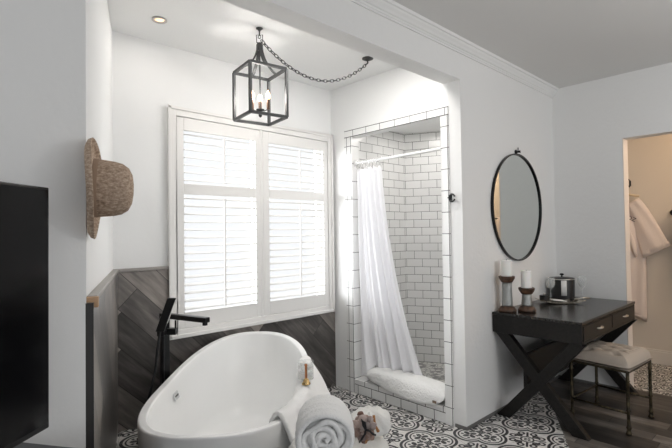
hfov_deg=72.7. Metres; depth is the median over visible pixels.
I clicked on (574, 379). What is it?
baseboard
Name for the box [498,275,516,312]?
candle holder
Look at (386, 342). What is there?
shower curtain
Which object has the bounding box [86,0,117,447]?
wall
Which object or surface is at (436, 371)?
floor
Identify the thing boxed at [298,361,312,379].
candle jar
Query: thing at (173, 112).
window
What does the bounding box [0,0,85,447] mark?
wall
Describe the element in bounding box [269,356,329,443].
towel
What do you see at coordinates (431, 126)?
ceiling
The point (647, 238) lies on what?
bathrobe
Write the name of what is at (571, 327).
writing desk
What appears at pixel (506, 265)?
pillar candle
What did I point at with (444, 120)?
trim
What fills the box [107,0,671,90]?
ceiling
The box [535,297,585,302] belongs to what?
serving tray
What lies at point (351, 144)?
trim
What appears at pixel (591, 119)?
wall
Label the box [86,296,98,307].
trim
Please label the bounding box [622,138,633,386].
trim
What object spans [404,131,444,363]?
wall
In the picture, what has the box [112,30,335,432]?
wall
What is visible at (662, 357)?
baseboard
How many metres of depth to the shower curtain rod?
3.60 m
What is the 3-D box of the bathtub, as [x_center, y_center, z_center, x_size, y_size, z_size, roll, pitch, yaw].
[-0.540,1.099,2.534,0.802,0.643,1.690,-1,-1,-3]
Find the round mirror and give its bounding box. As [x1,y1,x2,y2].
[491,148,541,260]
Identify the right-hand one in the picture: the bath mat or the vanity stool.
the vanity stool
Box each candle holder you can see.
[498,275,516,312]
[518,287,535,312]
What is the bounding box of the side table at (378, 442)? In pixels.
[289,436,388,447]
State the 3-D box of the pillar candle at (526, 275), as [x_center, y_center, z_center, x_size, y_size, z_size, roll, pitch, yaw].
[1.412,0.406,3.385,0.074,0.131,0.074,0,-2,-43]
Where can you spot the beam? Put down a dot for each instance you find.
(345, 23)
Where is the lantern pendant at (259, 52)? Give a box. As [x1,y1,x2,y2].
[232,27,372,125]
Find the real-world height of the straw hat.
0.344 m
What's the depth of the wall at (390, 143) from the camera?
4.38 m
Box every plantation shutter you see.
[176,117,261,328]
[262,131,328,314]
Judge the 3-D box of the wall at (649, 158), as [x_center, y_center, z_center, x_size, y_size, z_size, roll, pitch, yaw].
[3.591,0.149,4.340,0.120,2.500,2.600,0,-2,-43]
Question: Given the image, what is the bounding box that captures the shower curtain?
[356,157,421,375]
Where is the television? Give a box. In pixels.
[0,181,48,447]
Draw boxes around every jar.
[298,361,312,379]
[539,293,548,301]
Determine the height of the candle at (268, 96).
0.136 m
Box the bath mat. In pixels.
[366,367,444,404]
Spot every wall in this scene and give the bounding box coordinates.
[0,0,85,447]
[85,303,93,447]
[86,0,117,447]
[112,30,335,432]
[330,67,447,389]
[359,131,407,367]
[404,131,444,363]
[447,53,558,426]
[552,62,671,386]
[627,134,671,351]
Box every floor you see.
[116,427,137,447]
[328,363,671,447]
[402,361,444,382]
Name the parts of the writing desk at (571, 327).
leg, leg, leg, drawer, leg, drawer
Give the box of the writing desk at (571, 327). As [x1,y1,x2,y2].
[492,296,638,440]
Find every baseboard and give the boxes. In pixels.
[455,375,558,430]
[559,375,620,389]
[633,346,671,365]
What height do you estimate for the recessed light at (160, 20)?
0.009 m
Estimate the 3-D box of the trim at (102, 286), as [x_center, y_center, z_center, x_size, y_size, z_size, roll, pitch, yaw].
[-1.105,0.274,2.207,0.034,0.020,1.378,0,-1,-23]
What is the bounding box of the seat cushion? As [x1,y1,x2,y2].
[573,340,652,370]
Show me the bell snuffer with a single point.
(306, 380)
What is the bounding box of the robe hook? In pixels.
[448,193,454,201]
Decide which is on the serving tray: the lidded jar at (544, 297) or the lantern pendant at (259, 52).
the lidded jar at (544, 297)
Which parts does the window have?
sash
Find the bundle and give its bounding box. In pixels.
[353,411,379,443]
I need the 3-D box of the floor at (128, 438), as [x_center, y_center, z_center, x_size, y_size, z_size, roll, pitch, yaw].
[-1.114,1.350,2.388,0.398,0.150,1.513,-1,-1,-5]
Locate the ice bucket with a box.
[549,273,574,299]
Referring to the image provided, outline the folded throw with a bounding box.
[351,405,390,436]
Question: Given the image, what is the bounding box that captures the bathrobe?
[629,198,670,321]
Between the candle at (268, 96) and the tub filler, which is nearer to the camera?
the tub filler
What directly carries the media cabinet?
on the floor at (536, 424)
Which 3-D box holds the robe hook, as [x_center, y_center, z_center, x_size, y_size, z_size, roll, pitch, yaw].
[0.813,-0.182,3.195,0.036,0.064,0.067,0,-2,-43]
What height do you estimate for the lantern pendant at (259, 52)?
0.578 m
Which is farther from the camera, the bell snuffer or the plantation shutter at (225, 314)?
the plantation shutter at (225, 314)
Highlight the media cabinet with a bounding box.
[14,442,70,447]
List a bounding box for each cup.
[302,378,310,384]
[499,275,514,282]
[518,287,534,293]
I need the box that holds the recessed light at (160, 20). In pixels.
[152,16,166,23]
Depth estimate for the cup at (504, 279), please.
3.35 m
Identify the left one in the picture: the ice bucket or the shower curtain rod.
the shower curtain rod
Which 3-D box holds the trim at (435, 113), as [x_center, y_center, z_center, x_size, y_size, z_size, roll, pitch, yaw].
[0.434,-0.793,3.619,0.012,0.062,1.052,0,-2,-43]
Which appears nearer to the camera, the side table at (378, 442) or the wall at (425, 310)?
the side table at (378, 442)
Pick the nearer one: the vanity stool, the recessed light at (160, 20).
the recessed light at (160, 20)
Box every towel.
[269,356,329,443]
[295,394,354,447]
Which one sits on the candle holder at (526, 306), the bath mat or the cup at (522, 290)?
the cup at (522, 290)
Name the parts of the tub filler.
spout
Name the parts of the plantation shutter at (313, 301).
tilt rod, tilt rod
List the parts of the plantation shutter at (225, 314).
tilt rod, tilt rod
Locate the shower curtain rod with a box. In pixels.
[353,147,440,165]
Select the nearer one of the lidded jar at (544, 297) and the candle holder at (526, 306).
the candle holder at (526, 306)
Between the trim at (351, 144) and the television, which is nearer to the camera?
the television
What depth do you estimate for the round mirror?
3.69 m
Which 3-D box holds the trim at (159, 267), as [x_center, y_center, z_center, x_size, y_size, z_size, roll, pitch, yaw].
[-1.242,0.291,2.949,0.338,0.020,0.030,0,-2,-43]
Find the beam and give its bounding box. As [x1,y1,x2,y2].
[222,0,459,83]
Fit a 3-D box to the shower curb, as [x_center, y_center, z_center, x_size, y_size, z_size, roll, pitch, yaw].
[0.513,1.369,3.603,0.122,0.118,0.907,0,-2,-43]
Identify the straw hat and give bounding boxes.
[84,137,133,238]
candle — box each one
[252,91,270,110]
[501,259,511,275]
[521,270,531,287]
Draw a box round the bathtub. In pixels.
[137,331,307,447]
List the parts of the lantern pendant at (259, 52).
curved arm, rod, cage frame, curved arm, curved arm, swag chain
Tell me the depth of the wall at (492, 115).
3.37 m
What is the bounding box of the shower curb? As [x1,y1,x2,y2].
[355,376,445,423]
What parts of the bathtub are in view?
overflow plate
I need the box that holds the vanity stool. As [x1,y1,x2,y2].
[569,340,653,435]
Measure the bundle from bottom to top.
0.096 m
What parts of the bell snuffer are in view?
handle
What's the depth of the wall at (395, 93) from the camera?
3.90 m
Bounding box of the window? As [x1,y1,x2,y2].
[167,104,334,339]
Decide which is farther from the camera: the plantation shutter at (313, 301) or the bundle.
the plantation shutter at (313, 301)
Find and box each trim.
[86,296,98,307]
[87,269,118,297]
[119,266,168,271]
[344,106,447,138]
[344,137,361,392]
[349,0,558,97]
[440,115,453,425]
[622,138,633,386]
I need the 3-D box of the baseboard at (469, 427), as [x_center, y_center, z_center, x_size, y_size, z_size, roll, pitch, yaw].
[1.452,1.406,3.703,1.618,0.022,0.093,0,-2,-43]
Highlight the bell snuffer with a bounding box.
[302,364,310,384]
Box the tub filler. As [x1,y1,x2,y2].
[147,298,209,399]
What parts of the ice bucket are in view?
lid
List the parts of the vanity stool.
leg, leg, seat frame, leg, leg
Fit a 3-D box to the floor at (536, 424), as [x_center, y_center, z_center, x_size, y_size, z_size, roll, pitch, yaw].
[1.272,1.377,0.465,8.900,0.050,7.400,0,-2,-43]
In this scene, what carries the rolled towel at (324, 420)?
on the side table at (378, 442)
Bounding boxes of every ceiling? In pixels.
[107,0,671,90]
[393,120,439,133]

